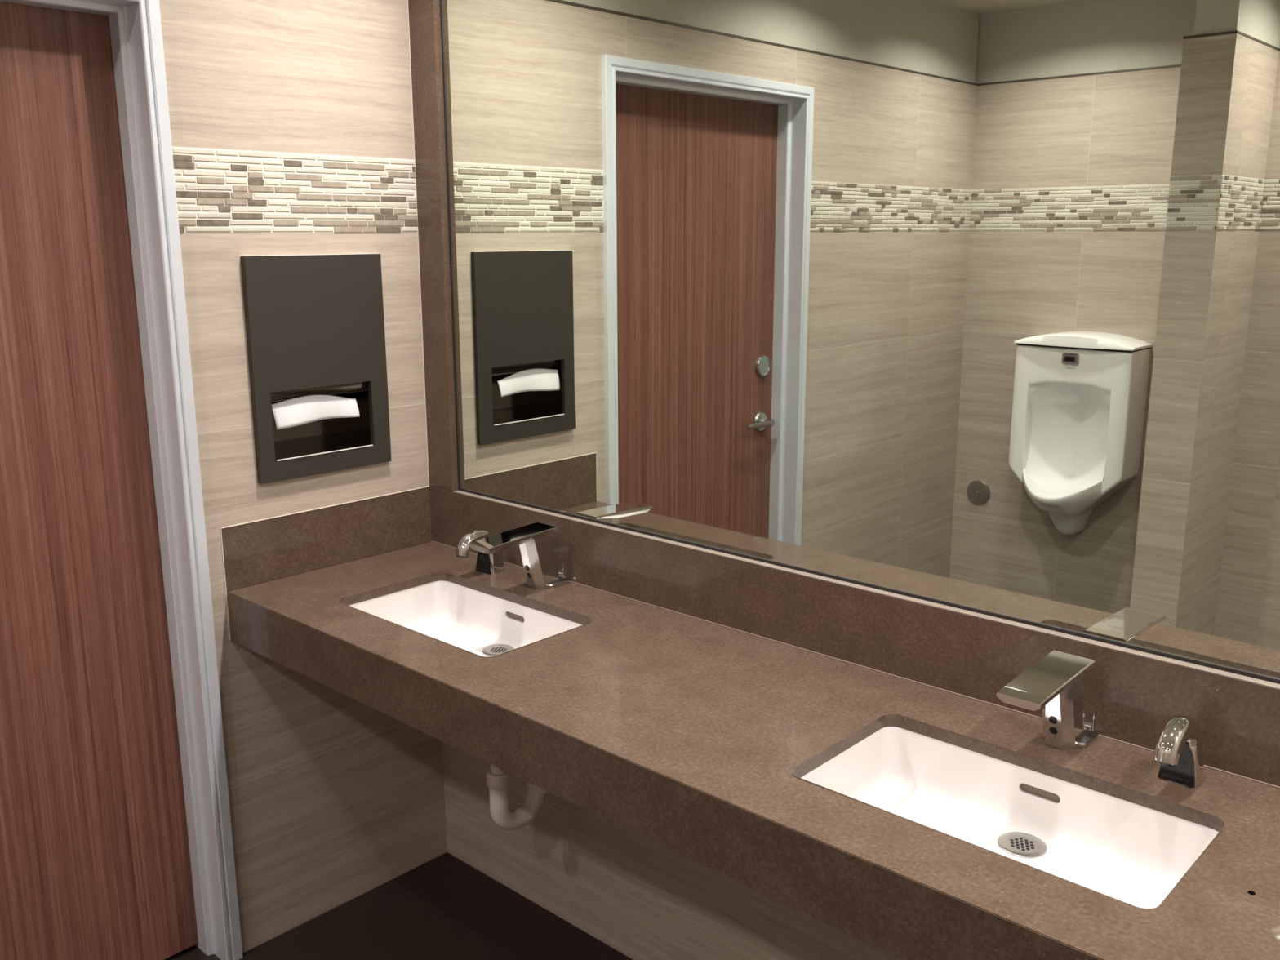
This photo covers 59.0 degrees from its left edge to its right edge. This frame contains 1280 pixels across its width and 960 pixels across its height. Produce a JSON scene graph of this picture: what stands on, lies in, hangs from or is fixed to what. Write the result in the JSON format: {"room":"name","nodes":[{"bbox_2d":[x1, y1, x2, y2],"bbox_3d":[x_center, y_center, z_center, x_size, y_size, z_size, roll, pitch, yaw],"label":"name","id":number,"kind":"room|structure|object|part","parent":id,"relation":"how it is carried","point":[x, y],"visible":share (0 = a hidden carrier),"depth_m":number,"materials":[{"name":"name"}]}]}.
{"room":"public restroom","nodes":[
{"label":"public restroom","id":0,"kind":"room"},
{"bbox_2d":[159,0,447,953],"bbox_3d":[-1.492,0.000,1.816,0.143,2.457,2.768,11,17,41],"label":"wall","id":1,"kind":"structure","parent":0,"point":[291,124],"depth_m":2.51,"materials":[{"name":"tile"}]},
{"bbox_2d":[0,0,243,959],"bbox_3d":[-1.296,0.142,2.056,0.155,2.075,0.980,11,17,41],"label":"door","id":2,"kind":"structure","parent":1,"relation":"in","point":[116,834],"depth_m":2.28,"materials":[{"name":"brown wood"}]},
{"bbox_2d":[240,253,391,484],"bbox_3d":[-0.746,-0.262,2.550,0.115,0.484,0.338,11,17,41],"label":"paper towel dispenser","id":3,"kind":"object","parent":1,"relation":"attached to","point":[315,323],"visible":0.98,"depth_m":2.51,"materials":[{"name":"metal"}]},
{"bbox_2d":[271,395,359,429],"bbox_3d":[-0.723,-0.158,2.529,0.016,0.064,0.213,11,17,41],"label":"paper towel","id":4,"kind":"object","parent":3,"relation":"in","point":[296,411],"visible":1,"depth_m":2.52,"materials":[{"name":"white paper"}]},
{"bbox_2d":[271,381,367,402],"bbox_3d":[-0.754,-0.207,2.564,0.091,0.030,0.256,11,17,41],"label":"dispenser slot","id":5,"kind":"object","parent":3,"relation":"attached to","point":[359,389],"depth_m":2.55,"materials":[{"name":"metal"}]},
{"bbox_2d":[220,485,431,639],"bbox_3d":[-0.705,0.181,2.624,0.003,0.252,0.547,11,17,41],"label":"side splash","id":6,"kind":"object","parent":1,"relation":"attached to","point":[268,549],"visible":1,"depth_m":2.59,"materials":[{"name":"brown stone"}]},
{"bbox_2d":[164,852,632,959],"bbox_3d":[-0.506,1.450,1.157,3.200,0.100,3.092,11,17,41],"label":"floor","id":7,"kind":"structure","parent":0,"point":[443,908],"depth_m":2.68,"materials":[{"name":"brown tile"}]},
{"bbox_2d":[442,741,900,959],"bbox_3d":[0.540,-0.022,1.890,3.030,2.457,0.133,11,17,41],"label":"wall","id":8,"kind":"structure","parent":0,"point":[642,899],"depth_m":2.56,"materials":[{"name":"beige tile"}]},
{"bbox_2d":[407,0,458,491],"bbox_3d":[-0.481,-0.690,2.618,0.093,1.456,0.028,11,17,41],"label":"surround","id":9,"kind":"object","parent":8,"relation":"attached to","point":[424,15],"visible":1,"depth_m":2.63,"materials":[{"name":"brown stone"}]},
{"bbox_2d":[226,541,1279,959],"bbox_3d":[0.307,0.447,1.732,2.748,0.113,0.545,11,17,41],"label":"countertop","id":10,"kind":"structure","parent":8,"relation":"attached to","point":[697,739],"depth_m":1.71,"materials":[{"name":"brown stone"}]},
{"bbox_2d":[348,580,582,656],"bbox_3d":[-0.363,0.337,2.325,0.547,0.106,0.329,11,17,41],"label":"undermount sink","id":11,"kind":"object","parent":10,"relation":"in","point":[481,624],"visible":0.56,"depth_m":2.49,"materials":[{"name":"white ceramic"}]},
{"bbox_2d":[486,764,549,830],"bbox_3d":[-0.240,0.563,2.500,0.061,0.417,0.234,12,17,44],"label":"trap","id":12,"kind":"object","parent":11,"relation":"attached to","point":[498,780],"visible":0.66,"depth_m":2.46,"materials":[{"name":"beige plastic"}]},
{"bbox_2d":[455,528,505,574],"bbox_3d":[-0.362,0.162,2.542,0.053,0.103,0.123,11,17,41],"label":"soap dispenser","id":13,"kind":"object","parent":10,"relation":"on","point":[493,563],"visible":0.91,"depth_m":2.54,"materials":[{"name":"silver metal"}]},
{"bbox_2d":[469,522,569,589],"bbox_3d":[-0.253,0.174,2.416,0.071,0.132,0.226,11,17,41],"label":"faucet","id":14,"kind":"object","parent":10,"relation":"on","point":[540,572],"visible":1,"depth_m":2.42,"materials":[{"name":"silver metal"}]},
{"bbox_3d":[-0.195,0.222,2.486,0.064,0.008,0.063,11,17,41],"label":"plate","id":15,"kind":"part","parent":14,"relation":"part of","materials":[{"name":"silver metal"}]},
{"bbox_3d":[-0.171,0.208,2.481,0.012,0.014,0.014,11,17,41],"label":"mixing knob","id":16,"kind":"part","parent":14,"relation":"part of","materials":[{"name":"silver metal"}]},
{"bbox_3d":[-0.166,0.199,2.473,0.003,0.031,0.011,11,17,41],"label":"knob lever","id":17,"kind":"part","parent":14,"relation":"part of","materials":[{"name":"silver metal"}]},
{"bbox_2d":[800,726,1218,908],"bbox_3d":[0.490,0.503,1.559,0.547,0.106,0.329,11,17,41],"label":"undermount sink","id":18,"kind":"object","parent":10,"relation":"in","point":[1133,854],"visible":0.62,"depth_m":1.66,"materials":[{"name":"white ceramic"}]},
{"bbox_2d":[995,650,1098,750],"bbox_3d":[0.599,0.339,1.651,0.071,0.132,0.226,11,17,41],"label":"faucet","id":19,"kind":"object","parent":10,"relation":"on","point":[1053,684],"visible":1,"depth_m":1.66,"materials":[{"name":"silver metal"}]},
{"bbox_3d":[0.657,0.388,1.720,0.064,0.008,0.063,11,17,41],"label":"plate","id":20,"kind":"part","parent":19,"relation":"part of","materials":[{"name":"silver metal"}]},
{"bbox_3d":[0.681,0.373,1.715,0.012,0.014,0.014,11,17,41],"label":"mixing knob","id":21,"kind":"part","parent":19,"relation":"part of","materials":[{"name":"silver metal"}]},
{"bbox_3d":[0.686,0.364,1.708,0.003,0.031,0.011,11,17,41],"label":"knob lever","id":22,"kind":"part","parent":19,"relation":"part of","materials":[{"name":"silver metal"}]},
{"bbox_2d":[1153,714,1204,788],"bbox_3d":[0.740,0.375,1.558,0.053,0.103,0.123,11,17,41],"label":"soap dispenser","id":23,"kind":"object","parent":10,"relation":"on","point":[1179,748],"visible":1,"depth_m":1.55,"materials":[{"name":"silver metal"}]},
{"bbox_2d":[1154,760,1176,766],"bbox_3d":[0.708,0.379,1.523,0.029,0.007,0.029,8,15,33],"label":"soap dispenser nozzle","id":24,"kind":"object","parent":23,"relation":"attached to","point":[1164,762],"depth_m":1.51,"materials":[{"name":"silver metal"}]},
{"bbox_2d":[1247,890,1255,895],"bbox_3d":[0.711,0.479,1.314,0.008,0.002,0.008,11,17,41],"label":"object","id":25,"kind":"object","parent":10,"relation":"on","point":[1251,892],"visible":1,"depth_m":1.31,"materials":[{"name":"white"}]},
{"bbox_2d":[429,485,1279,788],"bbox_3d":[0.499,0.278,1.910,2.749,0.142,0.029,11,17,41],"label":"backsplash","id":26,"kind":"structure","parent":8,"relation":"attached to","point":[971,655],"depth_m":1.95,"materials":[{"name":"brown stone"}]},
{"bbox_2d":[440,0,1279,684],"bbox_3d":[0.537,-0.496,1.715,2.656,1.453,0.007,11,17,41],"label":"wall mirror","id":27,"kind":"object","parent":8,"relation":"attached to","point":[972,305],"visible":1,"depth_m":1.86,"materials":[{"name":"clear glass"}]}
]}

